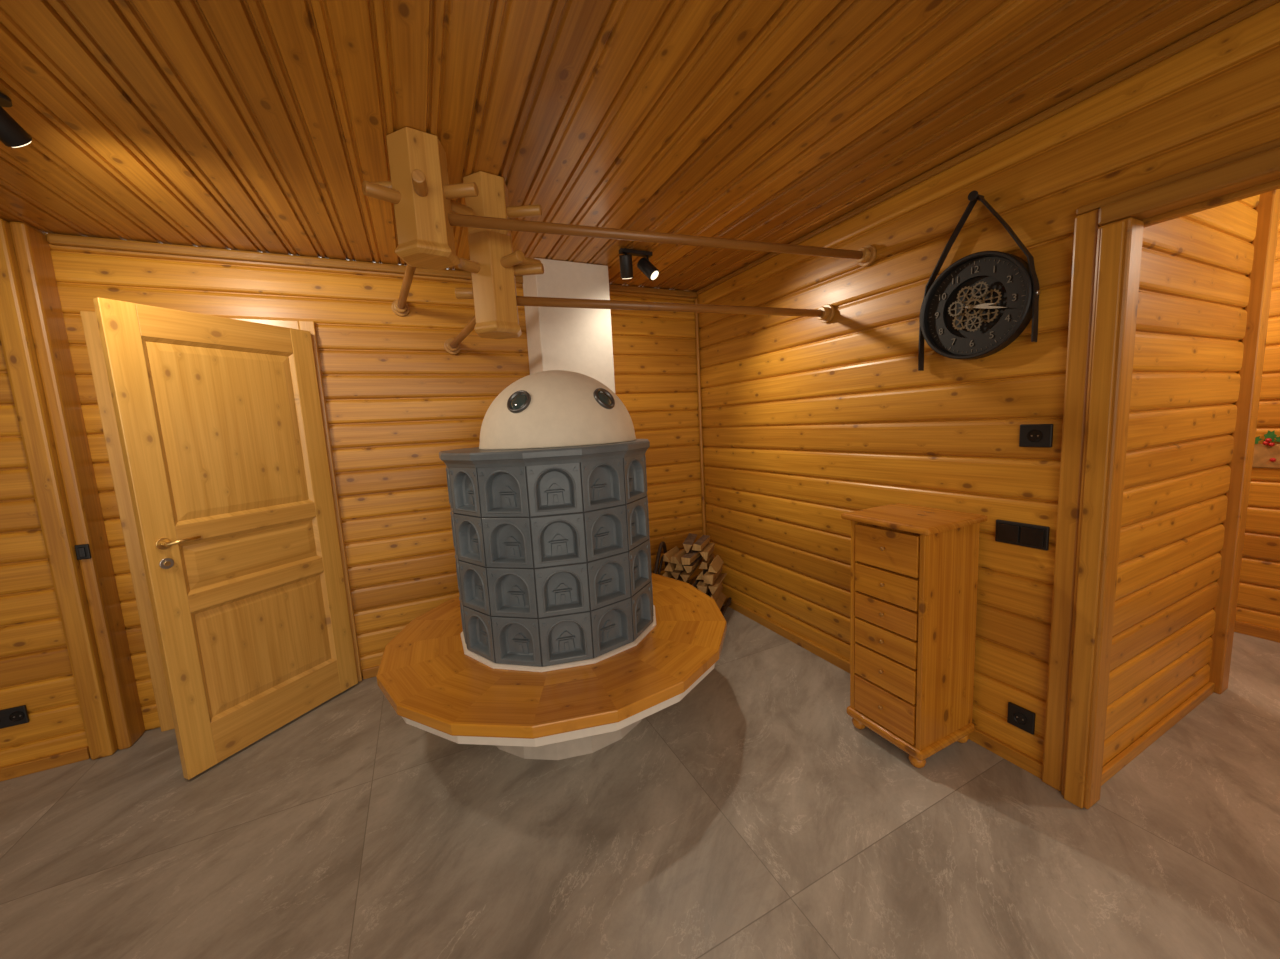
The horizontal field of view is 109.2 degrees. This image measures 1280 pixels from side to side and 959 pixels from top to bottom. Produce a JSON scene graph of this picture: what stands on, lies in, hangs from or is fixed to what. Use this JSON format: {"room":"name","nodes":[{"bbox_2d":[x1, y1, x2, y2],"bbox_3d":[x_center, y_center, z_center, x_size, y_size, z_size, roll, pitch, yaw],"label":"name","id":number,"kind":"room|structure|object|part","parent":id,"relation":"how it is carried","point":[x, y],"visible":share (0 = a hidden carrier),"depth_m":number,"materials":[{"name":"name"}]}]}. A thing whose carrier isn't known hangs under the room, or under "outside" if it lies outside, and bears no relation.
{"room":"traditional dwelling","nodes":[
{"label":"traditional dwelling","id":0,"kind":"room"},
{"bbox_2d":[0,339,87,767],"bbox_3d":[-3.995,0.263,1.441,3.000,2.450,0.017,-6,8,-25],"label":"wall","id":1,"kind":"structure","parent":0,"point":[36,673],"depth_m":2.06,"materials":[{"name":"brown wood"}]},
{"bbox_2d":[0,705,28,728],"bbox_3d":[-2.860,1.077,2.052,0.130,0.085,0.014,-6,8,-25],"label":"wall socket","id":2,"kind":"object","parent":1,"relation":"attached to","point":[18,715],"visible":1,"depth_m":2.06,"materials":[{"name":"plastic"}]},
{"bbox_2d":[0,746,90,781],"bbox_3d":[-3.955,1.453,1.554,2.930,0.060,0.017,-6,8,-25],"label":"baseboard","id":3,"kind":"structure","parent":1,"relation":"attached to","point":[80,754],"depth_m":2.11,"materials":[{"name":"brown wood"}]},
{"bbox_2d":[0,218,117,759],"bbox_3d":[-2.675,0.114,2.106,0.080,2.447,0.175,-6,8,-25],"label":"trim","id":4,"kind":"structure","parent":1,"relation":"attached to","point":[16,336],"depth_m":2.03,"materials":[{"name":"brown wood"}]},
{"bbox_2d":[9,222,144,749],"bbox_3d":[-2.623,0.106,2.147,0.050,2.447,0.145,-6,8,-25],"label":"trim","id":5,"kind":"structure","parent":1,"relation":"attached to","point":[32,249],"depth_m":2.11,"materials":[{"name":"brown wood"}]},
{"bbox_2d":[74,544,91,559],"bbox_3d":[-2.574,0.335,2.101,0.045,0.070,0.018,-6,8,-25],"label":"light switch","id":6,"kind":"object","parent":1,"relation":"attached to","point":[82,551],"visible":1,"depth_m":2.10,"materials":[{"name":"black plastic"}]},
{"bbox_2d":[44,233,704,730],"bbox_3d":[-1.117,-0.071,2.941,3.640,2.450,0.017,-6,8,-25],"label":"wall","id":7,"kind":"structure","parent":0,"point":[395,397],"depth_m":2.75,"materials":[{"name":"brown wood"}]},
{"bbox_2d":[80,311,174,731],"bbox_3d":[-2.517,0.257,2.280,0.075,2.105,0.085,-6,8,-25],"label":"trim","id":8,"kind":"structure","parent":7,"relation":"attached to","point":[89,319],"depth_m":2.23,"materials":[{"name":"brown wood"}]},
{"bbox_2d":[93,297,357,779],"bbox_3d":[-1.893,0.255,2.236,0.148,2.030,0.793,0,7,22],"label":"door","id":9,"kind":"structure","parent":7,"relation":"in","point":[219,420],"depth_m":2.13,"materials":[{"name":"brown wood"}]},
{"bbox_3d":[-2.001,0.270,1.910,0.008,0.048,0.048,0,7,22],"label":"handle","id":10,"kind":"part","parent":9,"relation":"part of","materials":[{"name":"gold metal"}]},
{"bbox_3d":[-1.944,0.261,1.938,0.015,0.015,0.113,0,11,24],"label":"lever","id":11,"kind":"part","parent":9,"relation":"part of","materials":[{"name":"gold metal"}]},
{"bbox_3d":[-1.920,-0.230,2.173,0.036,0.790,0.575,0,7,22],"label":"panel","id":12,"kind":"part","parent":9,"relation":"part of","materials":[{"name":"brown wood"}]},
{"bbox_3d":[-1.889,0.355,2.244,0.036,0.230,0.575,0,7,22],"label":"panel","id":13,"kind":"part","parent":9,"relation":"part of","materials":[{"name":"brown wood"}]},
{"bbox_3d":[-1.865,0.806,2.299,0.036,0.520,0.575,0,7,22],"label":"panel","id":14,"kind":"part","parent":9,"relation":"part of","materials":[{"name":"brown wood"}]},
{"bbox_2d":[230,318,299,329],"bbox_3d":[-2.203,-0.796,2.340,0.750,0.065,0.070,-6,8,-25],"label":"trim","id":15,"kind":"structure","parent":7,"relation":"attached to","point":[294,324],"depth_m":2.43,"materials":[{"name":"brown wood"}]},
{"bbox_2d":[298,321,362,681],"bbox_3d":[-1.781,0.175,2.639,0.070,2.105,0.070,-6,8,-25],"label":"trim","id":16,"kind":"structure","parent":7,"relation":"attached to","point":[303,325],"depth_m":2.60,"materials":[{"name":"brown wood"}]},
{"bbox_2d":[362,665,379,678],"bbox_3d":[-0.566,1.062,3.298,2.490,0.060,0.017,-6,8,-25],"label":"baseboard","id":17,"kind":"structure","parent":7,"relation":"attached to","point":[370,672],"depth_m":2.78,"materials":[{"name":"brown wood"}]},
{"bbox_2d":[46,233,697,297],"bbox_3d":[-1.117,-1.263,2.801,3.478,0.046,0.029,-6,8,-25],"label":"trim","id":18,"kind":"structure","parent":7,"relation":"attached to","point":[56,239],"depth_m":2.39,"materials":[{"name":"brown wood"}]},
{"bbox_2d":[694,299,705,534],"bbox_3d":[0.497,-0.244,3.683,0.026,2.345,0.026,-6,8,-25],"label":"trim","id":19,"kind":"structure","parent":7,"relation":"attached to","point":[695,300],"depth_m":3.64,"materials":[{"name":"brown wood"}]},
{"bbox_2d":[0,0,1255,291],"bbox_3d":[-1.171,-0.883,-0.576,6.580,0.012,6.140,-6,8,-25],"label":"ceiling","id":20,"kind":"structure","parent":0,"point":[242,125],"depth_m":1.41,"materials":[{"name":"brown wood"}]},
{"bbox_2d":[0,93,31,147],"bbox_3d":[-1.778,-0.999,1.260,0.064,0.123,0.116,-3,7,-1],"label":"ceiling spotlight","id":21,"kind":"object","parent":20,"relation":"attached to","point":[12,134],"visible":1,"depth_m":1.27,"materials":[{"name":"black metal"}]},
{"bbox_2d":[362,127,875,315],"bbox_3d":[-0.255,-1.031,1.920,2.638,0.388,1.159,-2,7,10],"label":"drying rack","id":22,"kind":"object","parent":20,"relation":"attached to","point":[419,189],"visible":1,"depth_m":1.56,"materials":[{"name":"brown wood"}]},
{"bbox_3d":[-1.100,-0.966,2.163,0.038,0.038,1.183,-7,8,-30],"label":"rod","id":23,"kind":"part","parent":22,"relation":"part of","materials":[{"name":"brown wood"}]},
{"bbox_3d":[-0.758,-0.964,1.592,0.212,0.388,0.202,-6,8,-25],"label":"hexagonal post","id":24,"kind":"part","parent":22,"relation":"part of","materials":[{"name":"brown wood"}]},
{"bbox_3d":[0.202,-1.004,1.911,1.877,0.038,0.038,-5,7,-19],"label":"rod","id":25,"kind":"part","parent":22,"relation":"part of","materials":[{"name":"brown wood"}]},
{"bbox_2d":[619,248,658,280],"bbox_3d":[-0.012,-1.239,2.638,0.240,0.161,0.125,-6,8,-25],"label":"ceiling spotlight","id":26,"kind":"object","parent":20,"relation":"attached to","point":[644,265],"visible":1,"depth_m":2.62,"materials":[{"name":"black metal"}]},
{"bbox_2d":[444,171,834,353],"bbox_3d":[-0.108,-1.014,2.593,1.892,0.598,1.321,-6,8,-25],"label":"drying rack","id":27,"kind":"object","parent":20,"relation":"hanging from","point":[493,265],"visible":0.89,"depth_m":1.83,"materials":[{"name":"brown wood"}]},
{"bbox_3d":[-0.897,-0.786,2.380,0.038,0.038,1.002,-7,8,-31],"label":"rod","id":28,"kind":"part","parent":27,"relation":"part of","materials":[{"name":"brown wood"}]},
{"bbox_3d":[-0.617,-1.090,1.850,0.177,0.216,0.169,-6,8,-25],"label":"hexagonal post","id":29,"kind":"part","parent":27,"relation":"part of","materials":[{"name":"brown wood"}]},
{"bbox_3d":[-0.601,-0.793,1.886,0.200,0.380,0.201,-6,8,-25],"label":"hexagonal post","id":30,"kind":"part","parent":27,"relation":"part of","materials":[{"name":"brown wood"}]},
{"bbox_3d":[0.234,-0.822,2.180,1.620,0.038,0.038,-6,7,-20],"label":"rod","id":31,"kind":"part","parent":27,"relation":"part of","materials":[{"name":"brown wood"}]},
{"bbox_2d":[0,604,1279,958],"bbox_3d":[-0.204,1.431,0.763,9.000,0.100,7.300,-6,8,-25],"label":"floor","id":32,"kind":"structure","parent":0,"point":[749,815],"depth_m":1.59,"materials":[{"name":"tile"}]},
{"bbox_2d":[376,258,726,759],"bbox_3d":[-0.452,-0.026,2.301,1.687,2.446,1.709,-6,8,-25],"label":"stove","id":33,"kind":"object","parent":32,"relation":"on","point":[560,636],"visible":1,"depth_m":1.94,"materials":[{"name":"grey ceramic"}]},
{"bbox_3d":[-0.525,-0.337,1.972,0.088,0.088,0.027,0,-25,20],"label":"glass","id":34,"kind":"part","parent":33,"relation":"part of","materials":[{"name":"glass"}]},
{"bbox_3d":[-0.456,-0.143,2.281,1.007,0.064,1.032,-6,8,-25],"label":"cornice","id":35,"kind":"part","parent":33,"relation":"part of","materials":[{"name":"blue ceramic"}]},
{"bbox_3d":[-0.162,-0.369,2.073,0.027,0.088,0.088,-38,-16,36],"label":"glass","id":36,"kind":"part","parent":33,"relation":"part of","materials":[{"name":"glass"}]},
{"bbox_2d":[653,541,730,615],"bbox_3d":[0.382,0.745,3.379,0.518,0.563,0.360,0,7,22],"label":"basket","id":37,"kind":"object","parent":32,"relation":"on","point":[662,544],"visible":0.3,"depth_m":3.38,"materials":[{"name":"metal"}]},
{"bbox_3d":[0.162,0.615,3.450,0.057,0.299,0.346,0,7,22],"label":"handle","id":38,"kind":"part","parent":37,"relation":"part of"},
{"bbox_3d":[0.174,0.666,3.452,0.040,0.194,0.258,0,7,22],"label":"handle","id":39,"kind":"part","parent":37,"relation":"part of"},
{"bbox_2d":[680,564,698,581],"bbox_3d":[0.365,0.684,3.336,0.073,0.055,0.256,0,7,22],"label":"log","id":40,"kind":"object","parent":37,"relation":"in","point":[685,576],"visible":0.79,"depth_m":3.24,"materials":[{"name":"brown wood"}]},
{"bbox_2d":[683,555,702,572],"bbox_3d":[0.394,0.614,3.330,0.067,0.056,0.297,0,8,24],"label":"log","id":41,"kind":"object","parent":40,"relation":"on","point":[688,568],"visible":0.73,"depth_m":3.23,"materials":[{"name":"brown wood"}]},
{"bbox_2d":[671,546,691,563],"bbox_3d":[0.314,0.548,3.314,0.070,0.056,0.293,1,8,29],"label":"log","id":42,"kind":"object","parent":41,"relation":"on","point":[676,558],"visible":0.58,"depth_m":3.21,"materials":[{"name":"brown wood"}]},
{"bbox_2d":[681,549,700,564],"bbox_3d":[0.387,0.547,3.293,0.070,0.054,0.318,-1,7,27],"label":"log","id":43,"kind":"object","parent":41,"relation":"on","point":[688,558],"visible":0.71,"depth_m":3.19,"materials":[{"name":"brown wood"}]},
{"bbox_2d":[683,533,696,552],"bbox_3d":[0.376,0.470,3.383,0.068,0.068,0.315,-1,7,15],"label":"log","id":44,"kind":"object","parent":43,"relation":"on","point":[690,539],"visible":1,"depth_m":3.31,"materials":[{"name":"brown wood"}]},
{"bbox_2d":[716,592,725,609],"bbox_3d":[0.570,0.887,3.318,0.068,0.057,0.320,0,8,21],"label":"log","id":45,"kind":"object","parent":37,"relation":"in","point":[722,597],"visible":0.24,"depth_m":3.34,"materials":[{"name":"brown wood"}]},
{"label":"log","id":46,"kind":"object","parent":37,"relation":"in","visible":0},
{"label":"log","id":47,"kind":"object","parent":46,"relation":"on","visible":0},
{"label":"log","id":48,"kind":"object","parent":47,"relation":"on","visible":0},
{"label":"log","id":49,"kind":"object","parent":48,"relation":"on","visible":0},
{"bbox_2d":[662,571,672,577],"bbox_3d":[0.213,0.683,3.409,0.073,0.062,0.223,0,8,23],"label":"log","id":50,"kind":"object","parent":49,"relation":"on","point":[667,573],"visible":0.27,"depth_m":3.31,"materials":[{"name":"brown wood"}]},
{"bbox_2d":[664,562,675,571],"bbox_3d":[0.248,0.613,3.392,0.069,0.064,0.273,-2,7,21],"label":"log","id":51,"kind":"object","parent":50,"relation":"on","point":[671,567],"visible":0.34,"depth_m":3.27,"materials":[{"name":"brown wood"}]},
{"bbox_2d":[663,546,679,561],"bbox_3d":[0.243,0.547,3.351,0.063,0.058,0.222,1,8,28],"label":"log","id":52,"kind":"object","parent":51,"relation":"on","point":[667,556],"visible":0.87,"depth_m":3.31,"materials":[{"name":"brown wood"}]},
{"label":"log","id":53,"kind":"object","parent":37,"relation":"in","visible":0},
{"label":"log","id":54,"kind":"object","parent":53,"relation":"on","visible":0},
{"label":"log","id":55,"kind":"object","parent":54,"relation":"on","visible":0},
{"bbox_2d":[670,569,684,579],"bbox_3d":[0.312,0.675,3.429,0.075,0.060,0.330,1,8,21],"label":"log","id":56,"kind":"object","parent":55,"relation":"on","point":[676,573],"visible":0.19,"depth_m":3.28,"materials":[{"name":"brown wood"}]},
{"bbox_2d":[675,563,684,570],"bbox_3d":[0.327,0.610,3.377,0.065,0.058,0.255,1,8,22],"label":"log","id":57,"kind":"object","parent":56,"relation":"on","point":[678,566],"visible":0.24,"depth_m":3.26,"materials":[{"name":"brown wood"}]},
{"label":"log","id":58,"kind":"object","parent":37,"relation":"in","visible":0},
{"bbox_2d":[690,575,699,588],"bbox_3d":[0.400,0.751,3.338,0.077,0.056,0.319,0,7,21],"label":"log","id":59,"kind":"object","parent":58,"relation":"on","point":[694,583],"visible":0.32,"depth_m":3.27,"materials":[{"name":"brown wood"}]},
{"bbox_2d":[695,568,708,579],"bbox_3d":[0.478,0.672,3.384,0.068,0.064,0.280,0,7,22],"label":"log","id":60,"kind":"object","parent":59,"relation":"on","point":[700,576],"visible":0.35,"depth_m":3.26,"materials":[{"name":"brown wood"}]},
{"bbox_2d":[697,580,709,592],"bbox_3d":[0.491,0.747,3.332,0.077,0.056,0.334,0,7,22],"label":"log","id":61,"kind":"object","parent":58,"relation":"on","point":[701,585],"visible":0.37,"depth_m":3.19,"materials":[{"name":"brown wood"}]},
{"bbox_2d":[841,503,987,767],"bbox_3d":[1.175,0.648,1.990,0.390,1.012,0.390,-6,8,-25],"label":"dresser","id":62,"kind":"object","parent":32,"relation":"on","point":[914,569],"visible":1,"depth_m":1.86,"materials":[{"name":"brown wood"}]},
{"bbox_3d":[1.050,0.981,1.961,0.022,0.164,0.278,-6,8,-25],"label":"drawer","id":63,"kind":"part","parent":62,"relation":"part of","materials":[{"name":"brown wood"}]},
{"bbox_3d":[1.042,0.820,1.941,0.022,0.139,0.278,-6,8,-25],"label":"drawer","id":64,"kind":"part","parent":62,"relation":"part of","materials":[{"name":"brown wood"}]},
{"bbox_3d":[1.028,0.567,1.910,0.022,0.109,0.278,-6,8,-25],"label":"drawer","id":65,"kind":"part","parent":62,"relation":"part of","materials":[{"name":"brown wood"}]},
{"bbox_3d":[1.035,0.686,1.925,0.022,0.109,0.278,-6,8,-25],"label":"drawer","id":66,"kind":"part","parent":62,"relation":"part of","materials":[{"name":"brown wood"}]},
{"bbox_3d":[1.022,0.441,1.895,0.022,0.124,0.278,-6,8,-25],"label":"drawer","id":67,"kind":"part","parent":62,"relation":"part of","materials":[{"name":"brown wood"}]},
{"bbox_3d":[1.014,0.287,1.876,0.022,0.164,0.278,-6,8,-25],"label":"drawer","id":68,"kind":"part","parent":62,"relation":"part of","materials":[{"name":"brown wood"}]},
{"bbox_3d":[1.204,1.075,2.045,0.372,0.040,0.358,-6,8,-25],"label":"moulding","id":69,"kind":"part","parent":62,"relation":"part of","materials":[{"name":"brown wood"}]},
{"bbox_2d":[696,2,1279,762],"bbox_3d":[1.840,0.011,0.974,0.017,2.450,6.140,-6,8,-25],"label":"wall","id":70,"kind":"structure","parent":0,"point":[808,422],"depth_m":1.98,"materials":[{"name":"brown wood"}]},
{"bbox_2d":[723,597,1042,778],"bbox_3d":[1.067,1.036,2.794,0.019,0.060,2.300,-6,8,-25],"label":"baseboard","id":71,"kind":"structure","parent":70,"relation":"attached to","point":[1022,760],"depth_m":2.57,"materials":[{"name":"brown wood"}]},
{"bbox_2d":[918,190,1039,370],"bbox_3d":[1.315,-0.786,1.792,0.062,0.648,0.426,-6,8,-25],"label":"wall clock","id":72,"kind":"object","parent":70,"relation":"attached to","point":[983,301],"visible":1,"depth_m":1.79,"materials":[{"name":"black metal"}]},
{"bbox_3d":[1.324,-0.683,1.806,0.055,0.400,0.400,-6,8,-25],"label":"frame","id":73,"kind":"part","parent":72,"relation":"part of","materials":[{"name":"black metal"}]},
{"bbox_2d":[696,0,1279,294],"bbox_3d":[1.770,-1.181,0.797,0.021,0.028,6.090,-6,8,-25],"label":"trim","id":74,"kind":"structure","parent":70,"relation":"attached to","point":[1257,6],"depth_m":1.53,"materials":[{"name":"brown wood"}]},
{"bbox_2d":[1007,702,1035,734],"bbox_3d":[1.523,0.954,1.820,0.014,0.090,0.090,-6,8,-25],"label":"wall socket","id":75,"kind":"object","parent":70,"relation":"attached to","point":[1022,718],"visible":1,"depth_m":1.81,"materials":[{"name":"plastic"}]},
{"bbox_2d":[995,519,1049,550],"bbox_3d":[1.470,0.212,1.756,0.018,0.090,0.172,-6,8,-25],"label":"light switch","id":76,"kind":"object","parent":70,"relation":"attached to","point":[1010,532],"visible":1,"depth_m":1.74,"materials":[{"name":"black plastic"}]},
{"bbox_2d":[1019,424,1053,446],"bbox_3d":[1.464,-0.162,1.684,0.014,0.085,0.100,-6,8,-25],"label":"wall socket","id":77,"kind":"object","parent":70,"relation":"attached to","point":[1031,435],"visible":1,"depth_m":1.68,"materials":[{"name":"plastic"}]},
{"bbox_2d":[1042,209,1100,790],"bbox_3d":[1.523,0.148,1.612,0.035,2.058,0.064,-6,8,-25],"label":"trim","id":78,"kind":"structure","parent":70,"relation":"attached to","point":[1086,227],"depth_m":1.59,"materials":[{"name":"brown wood"}]},
{"bbox_2d":[1064,221,1124,808],"bbox_3d":[1.523,0.192,1.534,0.010,1.990,0.054,-6,8,-25],"label":"trim","id":79,"kind":"structure","parent":70,"relation":"attached to","point":[1112,236],"depth_m":1.52,"materials":[{"name":"brown wood"}]},
{"bbox_2d":[1061,217,1143,808],"bbox_3d":[1.570,0.183,1.556,0.095,1.998,0.080,-6,8,-25],"label":"trim","id":80,"kind":"structure","parent":70,"relation":"attached to","point":[1133,233],"depth_m":1.51,"materials":[{"name":"brown wood"}]},
{"bbox_2d":[1076,138,1279,225],"bbox_3d":[1.789,-0.784,0.870,0.095,0.058,1.335,-6,8,-25],"label":"trim","id":81,"kind":"structure","parent":70,"relation":"attached to","point":[1264,167],"depth_m":1.27,"materials":[{"name":"brown wood"}]},
{"bbox_2d":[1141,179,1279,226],"bbox_3d":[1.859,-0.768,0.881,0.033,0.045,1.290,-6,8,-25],"label":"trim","id":82,"kind":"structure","parent":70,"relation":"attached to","point":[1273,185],"depth_m":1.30,"materials":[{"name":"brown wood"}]},
{"bbox_2d":[748,29,1279,279],"bbox_3d":[2.637,-1.271,1.718,2.340,0.009,4.200,-6,8,-25],"label":"ceiling","id":83,"kind":"structure","parent":0,"point":[1275,29],"depth_m":1.59,"materials":[{"name":"brown wood"}]},
{"bbox_2d":[1102,194,1259,766],"bbox_3d":[2.168,-0.066,1.838,1.320,2.360,0.017,-6,8,-25],"label":"wall","id":84,"kind":"structure","parent":0,"point":[1194,283],"depth_m":1.83,"materials":[{"name":"brown wood"}]},
{"bbox_2d":[1101,682,1214,785],"bbox_3d":[2.249,1.079,1.968,1.290,0.050,0.017,-6,8,-25],"label":"baseboard","id":85,"kind":"structure","parent":84,"relation":"attached to","point":[1121,760],"depth_m":1.93,"materials":[{"name":"brown wood"}]},
{"bbox_2d":[1208,189,1279,693],"bbox_3d":[2.789,-0.132,2.108,0.100,2.360,0.050,-6,8,-25],"label":"trim","id":86,"kind":"structure","parent":84,"relation":"attached to","point":[1264,242],"depth_m":2.07,"materials":[{"name":"brown wood"}]},
{"bbox_2d":[1235,224,1279,629],"bbox_3d":[3.740,-0.212,2.356,0.017,2.360,4.200,-6,8,-25],"label":"wall","id":87,"kind":"structure","parent":0,"point":[1258,602],"depth_m":2.64,"materials":[{"name":"brown wood"}]},
{"bbox_2d":[1234,620,1279,642],"bbox_3d":[3.783,0.925,2.486,0.019,0.070,4.200,-6,8,-25],"label":"baseboard","id":88,"kind":"structure","parent":87,"relation":"attached to","point":[1249,629],"depth_m":2.70,"materials":[{"name":"brown wood"}]},
{"bbox_2d":[1252,430,1279,468],"bbox_3d":[3.591,-0.173,2.603,0.038,0.218,0.205,-6,8,-25],"label":"wall decoration","id":89,"kind":"object","parent":87,"relation":"attached to","point":[1267,454],"visible":0.76,"depth_m":2.60,"materials":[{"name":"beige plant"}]},
{"label":"log","id":90,"kind":"object","parent":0,"visible":0},
{"bbox_2d":[710,583,722,601],"bbox_3d":[0.541,0.820,3.310,0.069,0.067,0.328,0,7,20],"label":"log","id":91,"kind":"object","parent":90,"relation":"on","point":[717,592],"visible":0.4,"depth_m":3.28,"materials":[{"name":"brown wood"}]},
{"bbox_2d":[708,573,726,594],"bbox_3d":[0.564,0.750,3.283,0.071,0.062,0.298,0,8,23],"label":"log","id":92,"kind":"object","parent":91,"relation":"on","point":[718,581],"visible":0.85,"depth_m":3.21,"materials":[{"name":"brown wood"}]},
{"bbox_2d":[703,564,722,584],"bbox_3d":[0.535,0.678,3.310,0.072,0.066,0.316,-1,7,23],"label":"log","id":93,"kind":"object","parent":92,"relation":"on","point":[709,577],"visible":0.59,"depth_m":3.18,"materials":[{"name":"brown wood"}]},
{"bbox_2d":[699,553,714,568],"bbox_3d":[0.495,0.601,3.372,0.068,0.054,0.249,0,7,22],"label":"log","id":94,"kind":"object","parent":93,"relation":"on","point":[705,564],"visible":0.66,"depth_m":3.27,"materials":[{"name":"brown wood"}]},
{"bbox_2d":[699,543,714,560],"bbox_3d":[0.499,0.531,3.368,0.070,0.065,0.267,-1,7,20],"label":"log","id":95,"kind":"object","parent":94,"relation":"on","point":[708,549],"visible":0.84,"depth_m":3.30,"materials":[{"name":"brown wood"}]},
{"bbox_2d":[692,535,709,550],"bbox_3d":[0.451,0.467,3.371,0.072,0.054,0.273,0,7,22],"label":"log","id":96,"kind":"object","parent":95,"relation":"on","point":[703,540],"visible":1,"depth_m":3.31,"materials":[{"name":"brown wood"}]},
{"bbox_2d":[708,555,723,572],"bbox_3d":[0.551,0.608,3.295,0.066,0.057,0.257,2,8,21],"label":"log","id":97,"kind":"object","parent":93,"relation":"on","point":[717,562],"visible":1,"depth_m":3.26,"materials":[{"name":"brown wood"}]}
]}

